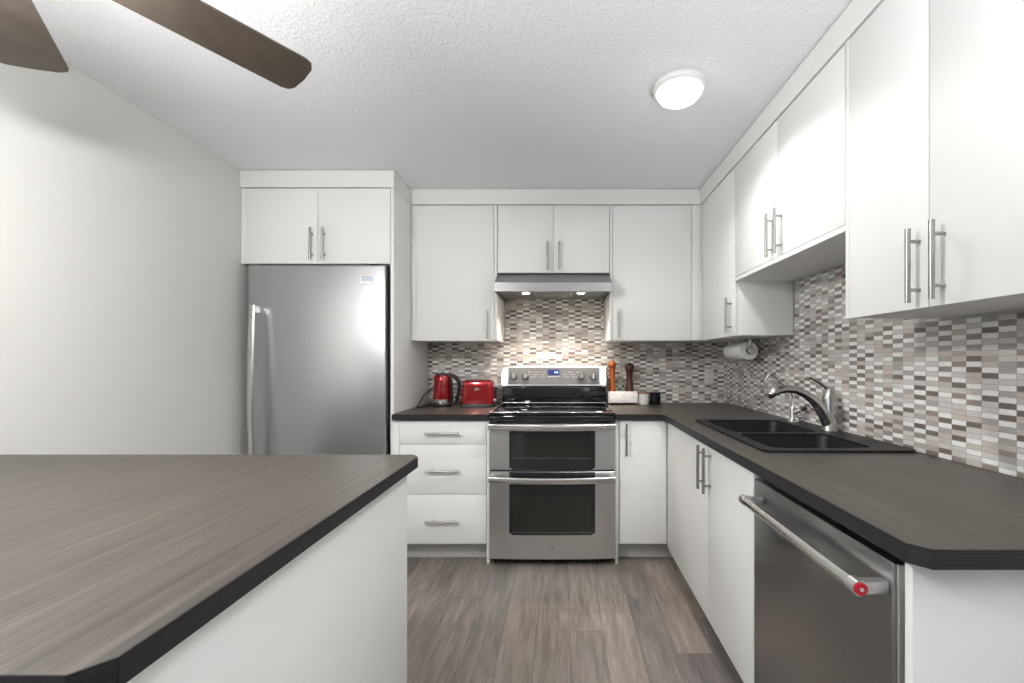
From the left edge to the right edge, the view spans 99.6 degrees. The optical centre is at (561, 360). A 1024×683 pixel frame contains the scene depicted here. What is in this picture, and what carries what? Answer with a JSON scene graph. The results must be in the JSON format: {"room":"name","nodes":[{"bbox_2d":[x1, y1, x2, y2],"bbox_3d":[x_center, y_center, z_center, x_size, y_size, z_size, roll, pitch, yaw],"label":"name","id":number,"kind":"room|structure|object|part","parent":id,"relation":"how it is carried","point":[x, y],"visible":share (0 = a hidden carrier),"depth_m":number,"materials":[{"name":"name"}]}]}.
{"room":"kitchen","nodes":[
{"label":"kitchen","id":0,"kind":"room"},
{"bbox_2d":[0,63,248,454],"bbox_3d":[-2.010,0.035,1.485,0.140,2.410,3.676,0,0,-2],"label":"wall","id":1,"kind":"structure","parent":0,"point":[124,280],"depth_m":1.86,"materials":[{"name":"white paint"}]},
{"bbox_2d":[32,0,851,205],"bbox_3d":[-2.312,-1.200,0.160,7.375,0.060,6.520,0,0,0],"label":"ceiling","id":2,"kind":"structure","parent":0,"point":[437,94],"depth_m":1.78,"materials":[{"name":"white paint"}]},
{"bbox_2d":[0,0,311,88],"bbox_3d":[-1.116,-0.965,0.714,1.251,0.410,1.216,0,0,0],"label":"ceiling fan","id":3,"kind":"object","parent":2,"relation":"hanging from","point":[26,41],"visible":1,"depth_m":1.13,"materials":[{"name":"brown wood"}]},
{"bbox_3d":[-1.379,-0.850,1.060,0.146,0.034,0.497,0,0,-40],"label":"blade","id":4,"kind":"part","parent":3,"relation":"part of","materials":[{"name":"brown wood"}]},
{"bbox_3d":[-0.911,-0.850,1.088,0.146,0.034,0.497,0,0,33],"label":"blade","id":5,"kind":"part","parent":3,"relation":"part of","materials":[{"name":"brown wood"}]},
{"bbox_2d":[653,69,705,108],"bbox_3d":[0.500,-1.134,1.835,0.220,0.070,0.220,0,0,0],"label":"ceiling light","id":6,"kind":"object","parent":2,"relation":"attached to","point":[678,89],"visible":1,"depth_m":1.78,"materials":[{"name":"white glass"}]},
{"bbox_2d":[407,557,743,682],"bbox_3d":[-2.312,1.270,0.160,7.375,0.060,6.520,0,0,0],"label":"floor","id":7,"kind":"structure","parent":0,"point":[470,619],"depth_m":2.01,"materials":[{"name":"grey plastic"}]},
{"bbox_2d":[127,476,406,682],"bbox_3d":[-1.210,0.800,0.965,1.390,0.878,0.930,0,0,0],"label":"base cabinet","id":8,"kind":"object","parent":7,"relation":"on","point":[336,612],"visible":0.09,"depth_m":0.94,"materials":[{"name":"white wood"}]},
{"bbox_2d":[0,455,417,682],"bbox_3d":[-1.213,0.344,0.968,1.450,0.035,1.046,0,0,0],"label":"countertop","id":9,"kind":"structure","parent":8,"relation":"on","point":[109,563],"depth_m":0.78,"materials":[{"name":"grey laminate"}]},
{"bbox_2d":[247,264,390,454],"bbox_3d":[-1.492,0.325,2.878,0.837,1.829,0.683,0,0,0],"label":"refrigerator","id":10,"kind":"object","parent":7,"relation":"on","point":[319,351],"visible":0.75,"depth_m":2.62,"materials":[{"name":"grey metal"}]},
{"bbox_3d":[-1.846,0.195,2.554,0.028,1.051,0.034,0,0,0],"label":"handle","id":11,"kind":"part","parent":10,"relation":"part of","materials":[{"name":"silver metal"}]},
{"bbox_3d":[-1.845,-0.308,2.590,0.026,0.040,0.050,0,0,0],"label":"handle mount","id":12,"kind":"part","parent":10,"relation":"part of","materials":[{"name":"silver metal"}]},
{"bbox_2d":[391,188,427,454],"bbox_3d":[-1.042,0.089,2.979,0.021,2.300,0.679,0,0,0],"label":"end panel","id":13,"kind":"object","parent":7,"relation":"on","point":[409,358],"visible":0.33,"depth_m":2.80,"materials":[{"name":"white laminate"}]},
{"bbox_2d":[395,172,409,203],"bbox_3d":[-1.042,-1.115,2.792,0.022,0.103,0.265,0,0,0],"label":"trim","id":14,"kind":"structure","parent":13,"relation":"attached to","point":[401,187],"depth_m":2.78,"materials":[{"name":"white wood"}]},
{"bbox_2d":[393,420,490,563],"bbox_3d":[-0.737,0.800,2.947,0.587,0.877,0.731,0,0,0],"label":"base cabinet","id":15,"kind":"object","parent":7,"relation":"on","point":[448,490],"visible":0.73,"depth_m":2.62,"materials":[{"name":"white wood"}]},
{"bbox_3d":[-0.724,0.974,2.601,0.205,0.013,0.039,0,0,0],"label":"handle","id":16,"kind":"part","parent":15,"relation":"part of","materials":[{"name":"silver metal"}]},
{"bbox_3d":[-0.724,0.668,2.601,0.205,0.013,0.039,0,0,0],"label":"handle","id":17,"kind":"part","parent":15,"relation":"part of","materials":[{"name":"silver metal"}]},
{"bbox_3d":[-0.724,0.440,2.601,0.205,0.013,0.039,0,0,0],"label":"handle","id":18,"kind":"part","parent":15,"relation":"part of","materials":[{"name":"silver metal"}]},
{"bbox_3d":[-0.725,0.663,2.629,0.526,0.303,0.018,0,0,0],"label":"drawer","id":19,"kind":"part","parent":15,"relation":"part of","materials":[{"name":"white laminate"}]},
{"bbox_3d":[-0.725,0.438,2.629,0.526,0.143,0.018,0,0,0],"label":"drawer","id":20,"kind":"part","parent":15,"relation":"part of","materials":[{"name":"white laminate"}]},
{"bbox_2d":[392,403,499,419],"bbox_3d":[-0.737,0.344,2.956,0.586,0.035,0.714,0,0,0],"label":"countertop","id":21,"kind":"structure","parent":15,"relation":"on","point":[455,412],"depth_m":2.65,"materials":[{"name":"grey laminate"}]},
{"bbox_2d":[416,372,461,407],"bbox_3d":[-0.924,0.203,3.105,0.304,0.244,0.309,0,0,-35],"label":"electric kettle","id":22,"kind":"object","parent":21,"relation":"on","point":[442,388],"visible":1,"depth_m":3.02,"materials":[{"name":"red plastic"}]},
{"bbox_3d":[-0.964,0.237,3.118,0.103,0.174,0.348,0,0,5],"label":"power cord","id":23,"kind":"part","parent":22,"relation":"part of","materials":[{"name":"black plastic"}]},
{"bbox_3d":[-0.766,0.195,3.070,0.096,0.202,0.034,0,0,0],"label":"handle","id":24,"kind":"part","parent":22,"relation":"part of","materials":[{"name":"black plastic"}]},
{"bbox_2d":[460,379,500,406],"bbox_3d":[-0.593,0.229,3.122,0.282,0.193,0.263,0,0,0],"label":"toaster","id":25,"kind":"object","parent":21,"relation":"on","point":[475,392],"visible":1,"depth_m":3.00,"materials":[{"name":"red plastic"}]},
{"bbox_3d":[-0.467,0.231,3.070,0.030,0.090,0.036,0,0,0],"label":"lever","id":26,"kind":"part","parent":25,"relation":"part of","materials":[{"name":"black plastic"}]},
{"bbox_3d":[-0.725,0.967,2.629,0.526,0.298,0.018,0,0,0],"label":"drawer","id":27,"kind":"part","parent":15,"relation":"part of","materials":[{"name":"white laminate"}]},
{"bbox_3d":[-0.451,0.800,2.966,0.016,0.877,0.692,0,0,0],"label":"panel","id":28,"kind":"part","parent":15,"relation":"part of","materials":[{"name":"white laminate"}]},
{"bbox_2d":[488,364,615,560],"bbox_3d":[-0.059,0.632,2.904,0.762,1.213,0.762,0,0,0],"label":"range","id":29,"kind":"object","parent":7,"relation":"on","point":[552,479],"visible":1,"depth_m":2.58,"materials":[{"name":"grey metal"}]},
{"bbox_3d":[-0.352,0.112,3.112,0.052,0.052,0.030,0,0,0],"label":"knob","id":30,"kind":"part","parent":29,"relation":"part of","materials":[{"name":"silver metal"}]},
{"bbox_3d":[-0.265,0.112,3.112,0.052,0.052,0.030,0,0,0],"label":"knob","id":31,"kind":"part","parent":29,"relation":"part of","materials":[{"name":"silver metal"}]},
{"bbox_3d":[-0.059,0.930,2.600,0.757,0.524,0.054,0,0,0],"label":"oven door","id":32,"kind":"part","parent":29,"relation":"part of","materials":[{"name":"silver metal"}]},
{"bbox_3d":[-0.059,0.709,2.536,0.751,0.043,0.026,0,0,0],"label":"handle","id":33,"kind":"part","parent":29,"relation":"part of","materials":[{"name":"silver metal"}]},
{"bbox_3d":[-0.059,0.858,2.575,0.516,0.376,0.007,0,0,0],"label":"door glass","id":34,"kind":"part","parent":29,"relation":"part of","materials":[{"name":"black glass"}]},
{"bbox_3d":[-0.059,0.519,2.600,0.757,0.275,0.054,0,0,0],"label":"oven door","id":35,"kind":"part","parent":29,"relation":"part of","materials":[{"name":"silver metal"}]},
{"bbox_3d":[-0.059,0.396,2.536,0.751,0.043,0.026,0,0,0],"label":"handle","id":36,"kind":"part","parent":29,"relation":"part of","materials":[{"name":"silver metal"}]},
{"bbox_3d":[-0.059,0.537,2.575,0.516,0.235,0.007,0,0,0],"label":"door glass","id":37,"kind":"part","parent":29,"relation":"part of","materials":[{"name":"black glass"}]},
{"bbox_2d":[489,403,614,415],"bbox_3d":[-0.059,0.322,2.854,0.762,0.024,0.522,0,0,0],"label":"cooktop","id":38,"kind":"object","parent":29,"relation":"in","point":[504,409],"depth_m":2.76,"materials":[{"name":"black glass"}]},
{"bbox_3d":[-0.059,1.221,2.647,0.719,0.030,0.005,0,0,0],"label":"kick plate","id":39,"kind":"part","parent":29,"relation":"part of","materials":[{"name":"black plastic"}]},
{"bbox_3d":[-0.059,0.307,3.119,0.751,0.006,0.005,0,0,0],"label":"riser trim","id":40,"kind":"part","parent":29,"relation":"part of","materials":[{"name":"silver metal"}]},
{"bbox_3d":[-0.059,0.114,3.127,0.666,0.120,0.019,0,0,0],"label":"control panel","id":41,"kind":"part","parent":29,"relation":"part of","materials":[{"name":"grey metal"}]},
{"bbox_3d":[0.138,0.112,3.112,0.052,0.052,0.030,0,0,0],"label":"knob","id":42,"kind":"part","parent":29,"relation":"part of","materials":[{"name":"silver metal"}]},
{"bbox_3d":[0.226,0.112,3.112,0.052,0.052,0.030,0,0,0],"label":"knob","id":43,"kind":"part","parent":29,"relation":"part of","materials":[{"name":"silver metal"}]},
{"bbox_2d":[614,420,672,563],"bbox_3d":[0.512,0.800,2.947,0.375,0.877,0.731,0,0,0],"label":"base cabinet","id":44,"kind":"object","parent":7,"relation":"on","point":[640,445],"visible":0.66,"depth_m":2.62,"materials":[{"name":"white laminate"}]},
{"bbox_3d":[0.333,0.800,2.966,0.016,0.877,0.692,0,0,0],"label":"panel","id":45,"kind":"part","parent":44,"relation":"part of","materials":[{"name":"white laminate"}]},
{"bbox_3d":[0.390,0.478,2.601,0.013,0.195,0.039,0,0,0],"label":"handle","id":46,"kind":"part","parent":44,"relation":"part of","materials":[{"name":"silver metal"}]},
{"bbox_3d":[0.495,0.741,2.629,0.284,0.750,0.018,0,0,0],"label":"door","id":47,"kind":"part","parent":44,"relation":"part of","materials":[{"name":"white laminate"}]},
{"bbox_2d":[667,423,760,682],"bbox_3d":[0.934,0.800,1.753,0.666,0.877,1.894,0,0,0],"label":"base cabinet","id":48,"kind":"object","parent":7,"relation":"on","point":[710,533],"visible":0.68,"depth_m":1.79,"materials":[{"name":"white wood"}]},
{"bbox_3d":[0.649,0.751,2.227,0.018,0.770,0.674,0,0,0],"label":"door","id":49,"kind":"part","parent":48,"relation":"part of","materials":[{"name":"white laminate"}]},
{"bbox_3d":[0.621,0.476,1.925,0.039,0.195,0.013,0,0,0],"label":"handle","id":50,"kind":"part","parent":48,"relation":"part of","materials":[{"name":"silver metal"}]},
{"bbox_3d":[0.621,0.476,1.850,0.039,0.195,0.013,0,0,0],"label":"handle","id":51,"kind":"part","parent":48,"relation":"part of","materials":[{"name":"silver metal"}]},
{"bbox_3d":[0.649,0.751,1.662,0.018,0.770,0.450,0,0,0],"label":"door","id":52,"kind":"part","parent":48,"relation":"part of","materials":[{"name":"white laminate"}]},
{"bbox_2d":[607,403,1023,569],"bbox_3d":[0.796,0.344,2.027,0.942,0.035,2.572,0,0,0],"label":"countertop","id":53,"kind":"structure","parent":48,"relation":"on","point":[924,510],"depth_m":1.07,"materials":[{"name":"grey laminate"}]},
{"bbox_2d":[606,390,637,404],"bbox_3d":[0.447,0.276,3.215,0.218,0.098,0.110,0,0,0],"label":"caddy","id":54,"kind":"object","parent":53,"relation":"on","point":[616,396],"visible":0.98,"depth_m":3.16,"materials":[{"name":"white metal"}]},
{"bbox_2d":[608,359,615,390],"bbox_3d":[0.376,0.147,3.215,0.066,0.312,0.066,0,0,0],"label":"pepper mill","id":55,"kind":"object","parent":54,"relation":"in","point":[612,364],"visible":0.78,"depth_m":3.19,"materials":[{"name":"orange wood"}]},
{"bbox_2d":[618,358,624,390],"bbox_3d":[0.442,0.143,3.218,0.052,0.319,0.052,0,0,0],"label":"oil bottle","id":56,"kind":"object","parent":54,"relation":"in","point":[621,381],"visible":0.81,"depth_m":3.20,"materials":[{"name":"clear glass"}]},
{"bbox_2d":[625,361,633,390],"bbox_3d":[0.505,0.154,3.215,0.070,0.297,0.070,0,0,0],"label":"pepper mill","id":57,"kind":"object","parent":54,"relation":"in","point":[629,367],"visible":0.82,"depth_m":3.19,"materials":[{"name":"brown wood"}]},
{"bbox_2d":[637,392,648,404],"bbox_3d":[0.606,0.281,3.215,0.086,0.089,0.086,0,0,0],"label":"storage jar","id":58,"kind":"object","parent":53,"relation":"on","point":[643,397],"visible":0.94,"depth_m":3.18,"materials":[{"name":"white ceramic"}]},
{"bbox_2d":[650,392,660,404],"bbox_3d":[0.697,0.281,3.215,0.080,0.089,0.080,0,0,0],"label":"storage jar","id":59,"kind":"object","parent":53,"relation":"on","point":[655,397],"visible":1,"depth_m":3.18,"materials":[{"name":"black ceramic"}]},
{"bbox_2d":[765,373,806,421],"bbox_3d":[1.165,0.192,2.250,0.204,0.250,0.063,0,0,12],"label":"tap","id":60,"kind":"object","parent":53,"relation":"on","point":[793,411],"visible":0.91,"depth_m":2.23,"materials":[{"name":"silver metal"}]},
{"bbox_3d":[1.136,0.151,2.245,0.151,0.168,0.012,0,0,0],"label":"spout","id":61,"kind":"part","parent":60,"relation":"part of","materials":[{"name":"silver metal"}]},
{"bbox_3d":[1.220,0.264,2.228,0.039,0.036,0.024,0,0,34],"label":"valve stem","id":62,"kind":"part","parent":60,"relation":"part of","materials":[{"name":"silver metal"}]},
{"bbox_2d":[767,376,837,431],"bbox_3d":[1.080,0.196,1.938,0.320,0.248,0.071,0,0,0],"label":"kitchen faucet","id":63,"kind":"object","parent":53,"relation":"on","point":[826,409],"visible":1,"depth_m":1.92,"materials":[{"name":"grey metal"}]},
{"bbox_3d":[1.079,0.215,1.936,0.319,0.210,0.058,0,0,-2],"label":"spout","id":64,"kind":"part","parent":63,"relation":"part of","materials":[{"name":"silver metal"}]},
{"bbox_3d":[1.159,0.106,1.940,0.106,0.069,0.030,0,0,0],"label":"lever","id":65,"kind":"part","parent":63,"relation":"part of","materials":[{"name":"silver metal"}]},
{"bbox_2d":[696,419,915,452],"bbox_3d":[0.988,0.423,1.920,0.548,0.210,0.810,0,0,0],"label":"sink","id":66,"kind":"object","parent":53,"relation":"in","point":[764,435],"visible":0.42,"depth_m":1.86,"materials":[{"name":"black stone"}]},
{"bbox_3d":[0.951,0.427,2.094,0.387,0.203,0.397,0,0,0],"label":"bowl","id":67,"kind":"part","parent":66,"relation":"part of","materials":[{"name":"black stone"}]},
{"bbox_3d":[0.951,0.427,1.714,0.387,0.203,0.313,0,0,0],"label":"bowl","id":68,"kind":"part","parent":66,"relation":"part of","materials":[{"name":"black stone"}]},
{"bbox_2d":[738,478,904,682],"bbox_3d":[0.892,0.807,1.120,0.656,0.858,0.616,0,0,0],"label":"dishwasher","id":69,"kind":"object","parent":7,"relation":"on","point":[829,601],"visible":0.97,"depth_m":1.05,"materials":[{"name":"silver metal"}]},
{"bbox_3d":[0.579,0.443,1.105,0.027,0.027,0.534,0,0,0],"label":"handle","id":70,"kind":"part","parent":69,"relation":"part of","materials":[{"name":"silver metal"}]},
{"bbox_2d":[905,563,1023,682],"bbox_3d":[0.957,0.801,0.794,0.634,0.876,0.018,0,0,0],"label":"end panel","id":71,"kind":"object","parent":7,"relation":"on","point":[962,626],"visible":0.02,"depth_m":0.79,"materials":[{"name":"white laminate"}]},
{"bbox_2d":[727,264,1023,478],"bbox_3d":[1.325,0.035,0.110,0.100,2.410,6.420,0,0,0],"label":"wall","id":72,"kind":"structure","parent":0,"point":[1014,311],"depth_m":1.37,"materials":[{"name":"white"}]},
{"bbox_2d":[702,168,793,339],"bbox_3d":[1.087,-0.598,2.639,0.361,0.924,0.574,0,0,0],"label":"upper cabinet","id":73,"kind":"object","parent":72,"relation":"attached to","point":[732,309],"visible":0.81,"depth_m":2.41,"materials":[{"name":"white laminate"}]},
{"bbox_3d":[0.954,-0.597,2.624,0.018,0.921,0.542,0,0,0],"label":"door","id":74,"kind":"part","parent":73,"relation":"part of","materials":[{"name":"white laminate"}]},
{"bbox_3d":[0.926,-0.252,2.398,0.039,0.195,0.013,0,0,0],"label":"handle","id":75,"kind":"part","parent":73,"relation":"part of","materials":[{"name":"silver metal"}]},
{"bbox_2d":[728,338,753,353],"bbox_3d":[1.150,-0.088,2.785,0.040,0.096,0.339,0,0,0],"label":"paper towel holder","id":76,"kind":"object","parent":73,"relation":"attached to","point":[750,350],"visible":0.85,"depth_m":2.63,"materials":[{"name":"silver metal"}]},
{"bbox_2d":[723,342,757,359],"bbox_3d":[1.150,-0.060,2.781,0.111,0.111,0.279,0,0,0],"label":"paper towel roll","id":77,"kind":"object","parent":76,"relation":"hanging from","point":[733,351],"visible":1,"depth_m":2.68,"materials":[{"name":"white paper"}]},
{"bbox_3d":[1.150,-0.060,2.623,0.040,0.040,0.014,0,0,0],"label":"knob","id":78,"kind":"part","parent":76,"relation":"part of","materials":[{"name":"silver metal"}]},
{"bbox_2d":[735,45,845,280],"bbox_3d":[1.087,-0.746,1.893,0.361,0.628,0.916,0,0,0],"label":"upper cabinet","id":79,"kind":"object","parent":72,"relation":"attached to","point":[790,187],"visible":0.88,"depth_m":1.76,"materials":[{"name":"white laminate"}]},
{"bbox_3d":[0.954,-0.756,2.120,0.018,0.602,0.460,0,0,0],"label":"door","id":80,"kind":"part","parent":79,"relation":"part of","materials":[{"name":"white laminate"}]},
{"bbox_3d":[0.926,-0.560,1.925,0.039,0.195,0.013,0,0,0],"label":"handle","id":81,"kind":"part","parent":79,"relation":"part of","materials":[{"name":"silver metal"}]},
{"bbox_3d":[0.926,-0.560,1.850,0.039,0.195,0.013,0,0,0],"label":"handle","id":82,"kind":"part","parent":79,"relation":"part of","materials":[{"name":"silver metal"}]},
{"bbox_3d":[0.955,-0.442,1.893,0.019,0.020,0.916,0,0,0],"label":"rail","id":83,"kind":"part","parent":79,"relation":"part of","materials":[{"name":"white laminate"}]},
{"bbox_2d":[700,0,883,204],"bbox_3d":[0.951,-1.115,1.865,0.021,0.103,2.161,0,0,0],"label":"trim","id":84,"kind":"structure","parent":79,"relation":"attached to","point":[857,12],"depth_m":1.71,"materials":[{"name":"white wood"}]},
{"bbox_3d":[0.954,-0.756,1.662,0.018,0.602,0.450,0,0,0],"label":"door","id":85,"kind":"part","parent":79,"relation":"part of","materials":[{"name":"white laminate"}]},
{"bbox_2d":[727,265,1023,478],"bbox_3d":[1.272,-0.052,2.029,0.006,0.752,2.568,0,0,0],"label":"backsplash","id":86,"kind":"structure","parent":72,"relation":"attached to","point":[952,389],"depth_m":1.61,"materials":[{"name":"tile"}]},
{"bbox_2d":[846,0,1023,318],"bbox_3d":[1.087,-0.599,1.111,0.361,0.922,0.646,0,0,0],"label":"upper cabinet","id":87,"kind":"object","parent":72,"relation":"attached to","point":[935,88],"visible":1,"depth_m":1.09,"materials":[{"name":"white laminate"}]},
{"bbox_3d":[1.106,-0.600,1.425,0.322,0.920,0.018,0,0,0],"label":"panel","id":88,"kind":"part","parent":87,"relation":"part of","materials":[{"name":"white laminate"}]},
{"bbox_3d":[0.954,-0.598,1.262,0.018,0.919,0.306,0,0,0],"label":"door","id":89,"kind":"part","parent":87,"relation":"part of","materials":[{"name":"white laminate"}]},
{"bbox_3d":[0.926,-0.250,1.136,0.039,0.195,0.013,0,0,0],"label":"handle","id":90,"kind":"part","parent":87,"relation":"part of","materials":[{"name":"silver metal"}]},
{"bbox_3d":[0.926,-0.250,1.062,0.039,0.195,0.013,0,0,0],"label":"handle","id":91,"kind":"part","parent":87,"relation":"part of","materials":[{"name":"silver metal"}]},
{"bbox_3d":[0.954,-0.598,0.948,0.018,0.919,0.316,0,0,0],"label":"door","id":92,"kind":"part","parent":87,"relation":"part of","materials":[{"name":"white laminate"}]},
{"bbox_3d":[-0.413,0.035,3.370,3.575,2.410,0.100,0,0,0],"label":"wall","id":93,"kind":"structure","parent":0,"visible":0},
{"bbox_2d":[241,188,390,267],"bbox_3d":[-1.514,-0.828,2.960,0.918,0.465,0.717,0,0,0],"label":"upper cabinet","id":94,"kind":"object","parent":93,"relation":"attached to","point":[280,226],"visible":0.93,"depth_m":2.64,"materials":[{"name":"white laminate"}]},
{"bbox_3d":[-1.722,-0.826,2.649,0.442,0.462,0.018,0,0,0],"label":"door","id":95,"kind":"part","parent":94,"relation":"part of","materials":[{"name":"white laminate"}]},
{"bbox_3d":[-1.531,-0.710,2.621,0.013,0.195,0.039,0,0,0],"label":"handle","id":96,"kind":"part","parent":94,"relation":"part of","materials":[{"name":"silver metal"}]},
{"bbox_2d":[240,170,394,188],"bbox_3d":[-1.502,-1.115,2.647,0.943,0.103,0.022,0,0,0],"label":"trim","id":97,"kind":"structure","parent":94,"relation":"attached to","point":[248,178],"depth_m":2.64,"materials":[{"name":"white wood"}]},
{"bbox_3d":[-1.457,-0.710,2.621,0.013,0.195,0.039,0,0,0],"label":"handle","id":98,"kind":"part","parent":94,"relation":"part of","materials":[{"name":"silver metal"}]},
{"bbox_3d":[-1.277,-0.826,2.649,0.441,0.462,0.018,0,0,0],"label":"door","id":99,"kind":"part","parent":94,"relation":"part of","materials":[{"name":"white laminate"}]},
{"bbox_2d":[411,205,504,342],"bbox_3d":[-0.736,-0.597,3.102,0.588,0.926,0.421,0,0,0],"label":"upper cabinet","id":100,"kind":"object","parent":93,"relation":"attached to","point":[454,248],"visible":0.93,"depth_m":2.93,"materials":[{"name":"white laminate"}]},
{"bbox_3d":[-0.505,-0.244,2.911,0.013,0.195,0.039,0,0,0],"label":"handle","id":101,"kind":"part","parent":100,"relation":"part of","materials":[{"name":"silver metal"}]},
{"bbox_3d":[-0.452,-0.599,3.122,0.019,0.922,0.381,0,0,0],"label":"panel","id":102,"kind":"part","parent":100,"relation":"part of","materials":[{"name":"white laminate"}]},
{"bbox_2d":[494,274,611,302],"bbox_3d":[-0.059,-0.521,3.044,0.763,0.150,0.528,0,0,0],"label":"range hood","id":103,"kind":"object","parent":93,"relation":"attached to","point":[506,286],"visible":1,"depth_m":2.85,"materials":[{"name":"silver metal"}]},
{"bbox_3d":[-0.059,-0.472,3.051,0.739,0.008,0.498,0,0,0],"label":"underside panel","id":104,"kind":"part","parent":103,"relation":"part of","materials":[{"name":"silver metal"}]},
{"bbox_2d":[498,205,608,273],"bbox_3d":[-0.058,-0.829,3.102,0.764,0.462,0.421,0,0,0],"label":"upper cabinet","id":105,"kind":"object","parent":93,"relation":"attached to","point":[532,239],"visible":0.94,"depth_m":2.93,"materials":[{"name":"white laminate"}]},
{"bbox_3d":[-0.249,-0.828,2.939,0.379,0.459,0.018,0,0,0],"label":"door","id":106,"kind":"part","parent":105,"relation":"part of","materials":[{"name":"white laminate"}]},
{"bbox_3d":[-0.097,-0.706,2.911,0.013,0.195,0.039,0,0,0],"label":"handle","id":107,"kind":"part","parent":105,"relation":"part of","materials":[{"name":"silver metal"}]},
{"bbox_3d":[-0.020,-0.706,2.911,0.013,0.195,0.039,0,0,0],"label":"handle","id":108,"kind":"part","parent":105,"relation":"part of","materials":[{"name":"silver metal"}]},
{"bbox_3d":[0.133,-0.828,2.939,0.378,0.459,0.018,0,0,0],"label":"door","id":109,"kind":"part","parent":105,"relation":"part of","materials":[{"name":"white laminate"}]},
{"bbox_2d":[428,300,726,402],"bbox_3d":[0.118,-0.093,3.317,2.299,0.834,0.006,0,0,0],"label":"backsplash","id":110,"kind":"structure","parent":93,"relation":"attached to","point":[536,331],"depth_m":3.31,"materials":[{"name":"tile"}]},
{"bbox_2d":[704,369,713,382],"bbox_3d":[1.132,0.120,3.310,0.070,0.114,0.007,0,0,0],"label":"wall outlet","id":111,"kind":"object","parent":110,"relation":"attached to","point":[708,373],"visible":1,"depth_m":3.31,"materials":[{"name":"white plastic"}]},
{"bbox_2d":[604,205,744,342],"bbox_3d":[0.796,-0.598,3.102,0.940,0.924,0.421,0,0,0],"label":"upper cabinet","id":112,"kind":"object","parent":93,"relation":"attached to","point":[655,251],"visible":0.8,"depth_m":2.93,"materials":[{"name":"white laminate"}]},
{"bbox_2d":[410,189,699,204],"bbox_3d":[-0.058,-1.115,2.936,1.991,0.103,0.020,0,0,0],"label":"trim","id":113,"kind":"structure","parent":112,"relation":"attached to","point":[417,196],"depth_m":2.93,"materials":[{"name":"white wood"}]},
{"bbox_3d":[0.334,-0.599,3.122,0.018,0.922,0.381,0,0,0],"label":"panel","id":114,"kind":"part","parent":112,"relation":"part of","materials":[{"name":"white laminate"}]},
{"bbox_3d":[0.384,-0.252,2.911,0.013,0.195,0.039,0,0,0],"label":"handle","id":115,"kind":"part","parent":112,"relation":"part of","materials":[{"name":"silver metal"}]},
{"bbox_3d":[0.614,-0.597,2.939,0.536,0.921,0.018,0,0,0],"label":"door","id":116,"kind":"part","parent":112,"relation":"part of","materials":[{"name":"white laminate"}]}
]}

